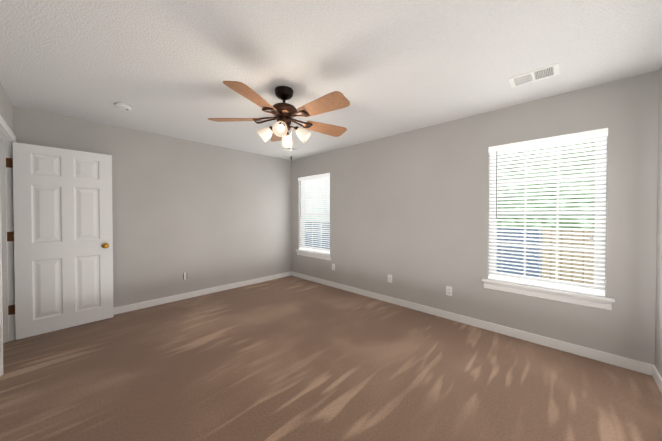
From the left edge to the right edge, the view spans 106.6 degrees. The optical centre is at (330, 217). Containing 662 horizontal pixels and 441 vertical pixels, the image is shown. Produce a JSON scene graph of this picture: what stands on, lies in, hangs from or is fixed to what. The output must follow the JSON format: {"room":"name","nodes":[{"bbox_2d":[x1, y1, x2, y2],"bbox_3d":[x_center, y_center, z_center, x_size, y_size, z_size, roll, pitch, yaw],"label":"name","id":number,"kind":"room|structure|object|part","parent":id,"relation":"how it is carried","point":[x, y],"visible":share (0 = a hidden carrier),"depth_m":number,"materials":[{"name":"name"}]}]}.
{"room":"empty bedroom","nodes":[
{"label":"empty bedroom","id":0,"kind":"room"},
{"bbox_2d":[0,83,12,131],"bbox_3d":[-1.667,0.063,0.931,4.750,2.440,0.115,1,1,44],"label":"wall","id":1,"kind":"structure","parent":0,"point":[6,109],"depth_m":2.33,"materials":[{"name":"paint"}]},
{"bbox_2d":[0,115,15,375],"bbox_3d":[-3.016,0.213,2.232,0.896,2.108,0.140,1,1,44],"label":"door frame","id":2,"kind":"structure","parent":1,"relation":"attached to","point":[6,192],"depth_m":2.49,"materials":[{"name":"white wood"}]},
{"bbox_2d":[6,142,113,339],"bbox_3d":[-3.002,0.240,2.781,0.061,2.018,0.811,1,1,44],"label":"door","id":3,"kind":"structure","parent":1,"relation":"in","point":[63,232],"depth_m":2.75,"materials":[{"name":"white wood"}]},
{"bbox_3d":[-3.257,0.190,2.503,0.046,1.604,0.058,1,1,44],"label":"door hinges","id":4,"kind":"part","parent":3,"relation":"part of","materials":[{"name":"brown metal"}]},
{"bbox_2d":[102,243,108,247],"bbox_3d":[-2.766,0.342,3.046,0.175,0.066,0.106,1,1,44],"label":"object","id":5,"kind":"structure","parent":3,"relation":"attached to","point":[105,245],"depth_m":2.98,"materials":[{"name":"gold metal"}]},
{"bbox_2d":[13,106,290,307],"bbox_3d":[-2.122,0.026,3.981,0.115,2.440,3.905,1,1,44],"label":"wall","id":6,"kind":"structure","parent":0,"point":[203,216],"depth_m":3.73,"materials":[{"name":"paint"}]},
{"bbox_2d":[113,271,291,314],"bbox_3d":[-2.100,1.202,3.922,0.018,0.090,3.600,1,1,44],"label":"baseboard","id":7,"kind":"structure","parent":6,"relation":"attached to","point":[122,309],"depth_m":3.84,"materials":[{"name":"white wood"}]},
{"bbox_2d":[0,276,661,440],"bbox_3d":[-0.360,1.326,2.320,4.980,0.120,3.905,1,1,44],"label":"floor","id":8,"kind":"structure","parent":0,"point":[290,358],"depth_m":1.92,"materials":[{"name":"carpet"}]},
{"bbox_2d":[0,0,661,159],"bbox_3d":[-0.360,-1.233,2.288,4.980,0.120,3.905,1,1,44],"label":"ceiling","id":9,"kind":"structure","parent":0,"point":[386,68],"depth_m":1.80,"materials":[{"name":"white paint"}]},
{"bbox_2d":[115,102,131,110],"bbox_3d":[-2.173,-1.157,2.582,0.136,0.040,0.136,1,1,44],"label":"smoke detector","id":10,"kind":"object","parent":9,"relation":"attached to","point":[122,106],"visible":1,"depth_m":2.55,"materials":[{"name":"white plastic"}]},
{"bbox_2d":[208,81,349,159],"bbox_3d":[-0.398,-0.852,2.265,1.309,0.642,1.330,1,1,44],"label":"ceiling fan","id":11,"kind":"object","parent":9,"relation":"hanging from","point":[284,113],"visible":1,"depth_m":2.19,"materials":[{"name":"brown wood"}]},
{"bbox_2d":[281,147,299,151],"bbox_3d":[-0.716,-1.193,4.315,0.315,0.010,0.200,1,1,44],"label":"ceiling vent","id":12,"kind":"object","parent":9,"relation":"in","point":[289,149],"visible":0.83,"depth_m":4.31,"materials":[{"name":"white metal"}]},
{"bbox_2d":[508,63,558,87],"bbox_3d":[1.674,-1.165,2.040,0.315,0.010,0.200,1,1,44],"label":"ceiling vent","id":13,"kind":"object","parent":9,"relation":"in","point":[536,75],"visible":1,"depth_m":2.03,"materials":[{"name":"white metal"}]},
{"bbox_2d":[291,70,658,364],"bbox_3d":[0.931,0.030,3.660,4.750,2.440,0.160,1,1,44],"label":"wall","id":14,"kind":"structure","parent":0,"point":[409,212],"depth_m":2.85,"materials":[{"name":"paint"}]},
{"bbox_2d":[295,250,331,260],"bbox_3d":[-0.335,0.719,4.787,0.998,0.105,0.115,1,1,44],"label":"window sill","id":15,"kind":"structure","parent":14,"relation":"attached to","point":[315,255],"depth_m":4.71,"materials":[{"name":"white wood"}]},
{"bbox_2d":[302,177,329,251],"bbox_3d":[-0.266,-0.075,4.850,0.898,1.480,0.065,1,1,44],"label":"window unit","id":16,"kind":"structure","parent":14,"relation":"in","point":[311,248],"depth_m":4.92,"materials":[{"name":"white plastic"}]},
{"bbox_2d":[298,173,329,253],"bbox_3d":[-0.326,-0.073,4.787,0.898,1.475,0.062,1,1,44],"label":"window blind","id":17,"kind":"object","parent":16,"relation":"attached to","point":[310,205],"visible":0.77,"depth_m":4.77,"materials":[{"name":"white plastic"}]},
{"bbox_2d":[300,180,300,216],"bbox_3d":[-0.617,-0.387,5.013,0.008,0.740,0.012,1,1,44],"label":"cord","id":18,"kind":"object","parent":17,"relation":"hanging from","point":[300,180],"depth_m":5.01,"materials":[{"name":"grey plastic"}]},
{"bbox_2d":[326,176,326,226],"bbox_3d":[-0.087,-0.285,4.513,0.025,0.932,0.014,1,1,44],"label":"cord","id":19,"kind":"object","parent":17,"relation":"hanging from","point":[326,200],"depth_m":4.51,"materials":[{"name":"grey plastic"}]},
{"bbox_2d":[388,274,391,282],"bbox_3d":[0.861,0.895,3.616,0.070,0.115,0.017,1,1,44],"label":"outlet","id":20,"kind":"object","parent":14,"relation":"attached to","point":[390,278],"visible":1,"depth_m":3.61,"materials":[{"name":"white plastic"}]},
{"bbox_2d":[446,286,451,295],"bbox_3d":[1.461,0.907,3.050,0.070,0.115,0.008,1,1,44],"label":"electrical outlet","id":21,"kind":"object","parent":14,"relation":"attached to","point":[449,290],"visible":1,"depth_m":3.05,"materials":[{"name":"white plastic"}]},
{"bbox_2d":[292,271,647,373],"bbox_3d":[0.871,1.206,3.611,4.750,0.090,0.014,1,1,44],"label":"baseboard","id":22,"kind":"structure","parent":14,"relation":"attached to","point":[628,363],"depth_m":2.63,"materials":[{"name":"white wood"}]},
{"bbox_2d":[489,136,606,292],"bbox_3d":[2.162,-0.046,2.539,0.890,1.480,0.065,1,1,44],"label":"window unit","id":23,"kind":"structure","parent":14,"relation":"in","point":[573,284],"depth_m":2.44,"materials":[{"name":"white plastic"}]},
{"bbox_2d":[488,128,607,296],"bbox_3d":[2.102,-0.045,2.476,0.890,1.475,0.062,1,1,44],"label":"window blind","id":24,"kind":"object","parent":23,"relation":"attached to","point":[573,137],"visible":0.98,"depth_m":2.42,"materials":[{"name":"white plastic"}]},
{"bbox_2d":[496,151,496,218],"bbox_3d":[1.814,-0.358,2.700,0.008,0.740,0.012,1,1,44],"label":"cord","id":25,"kind":"object","parent":24,"relation":"hanging from","point":[496,151],"depth_m":2.70,"materials":[{"name":"grey plastic"}]},
{"bbox_2d":[590,168,593,240],"bbox_3d":[2.338,-0.256,2.204,0.025,0.932,0.014,1,1,44],"label":"cord","id":26,"kind":"object","parent":24,"relation":"hanging from","point":[591,238],"depth_m":2.21,"materials":[{"name":"grey plastic"}]},
{"bbox_2d":[482,278,614,309],"bbox_3d":[2.093,0.747,2.476,0.990,0.105,0.115,1,1,44],"label":"window sill","id":27,"kind":"structure","parent":14,"relation":"attached to","point":[599,302],"depth_m":2.38,"materials":[{"name":"white wood"}]},
{"bbox_2d":[654,66,661,376],"bbox_3d":[1.402,0.067,0.627,0.115,2.440,3.905,1,1,44],"label":"wall","id":28,"kind":"structure","parent":0,"point":[658,335],"depth_m":1.91,"materials":[{"name":"paint"}]},
{"bbox_2d":[648,363,661,392],"bbox_3d":[1.338,1.242,0.671,0.018,0.090,3.570,1,1,44],"label":"baseboard","id":29,"kind":"structure","parent":28,"relation":"attached to","point":[652,370],"depth_m":1.90,"materials":[{"name":"white wood"}]},
{"label":"outside","id":30,"kind":"structure","parent":0,"visible":0},
{"bbox_2d":[305,142,594,284],"bbox_3d":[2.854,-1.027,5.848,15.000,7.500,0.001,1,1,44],"label":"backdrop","id":31,"kind":"structure","parent":30,"point":[565,267],"depth_m":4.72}
]}

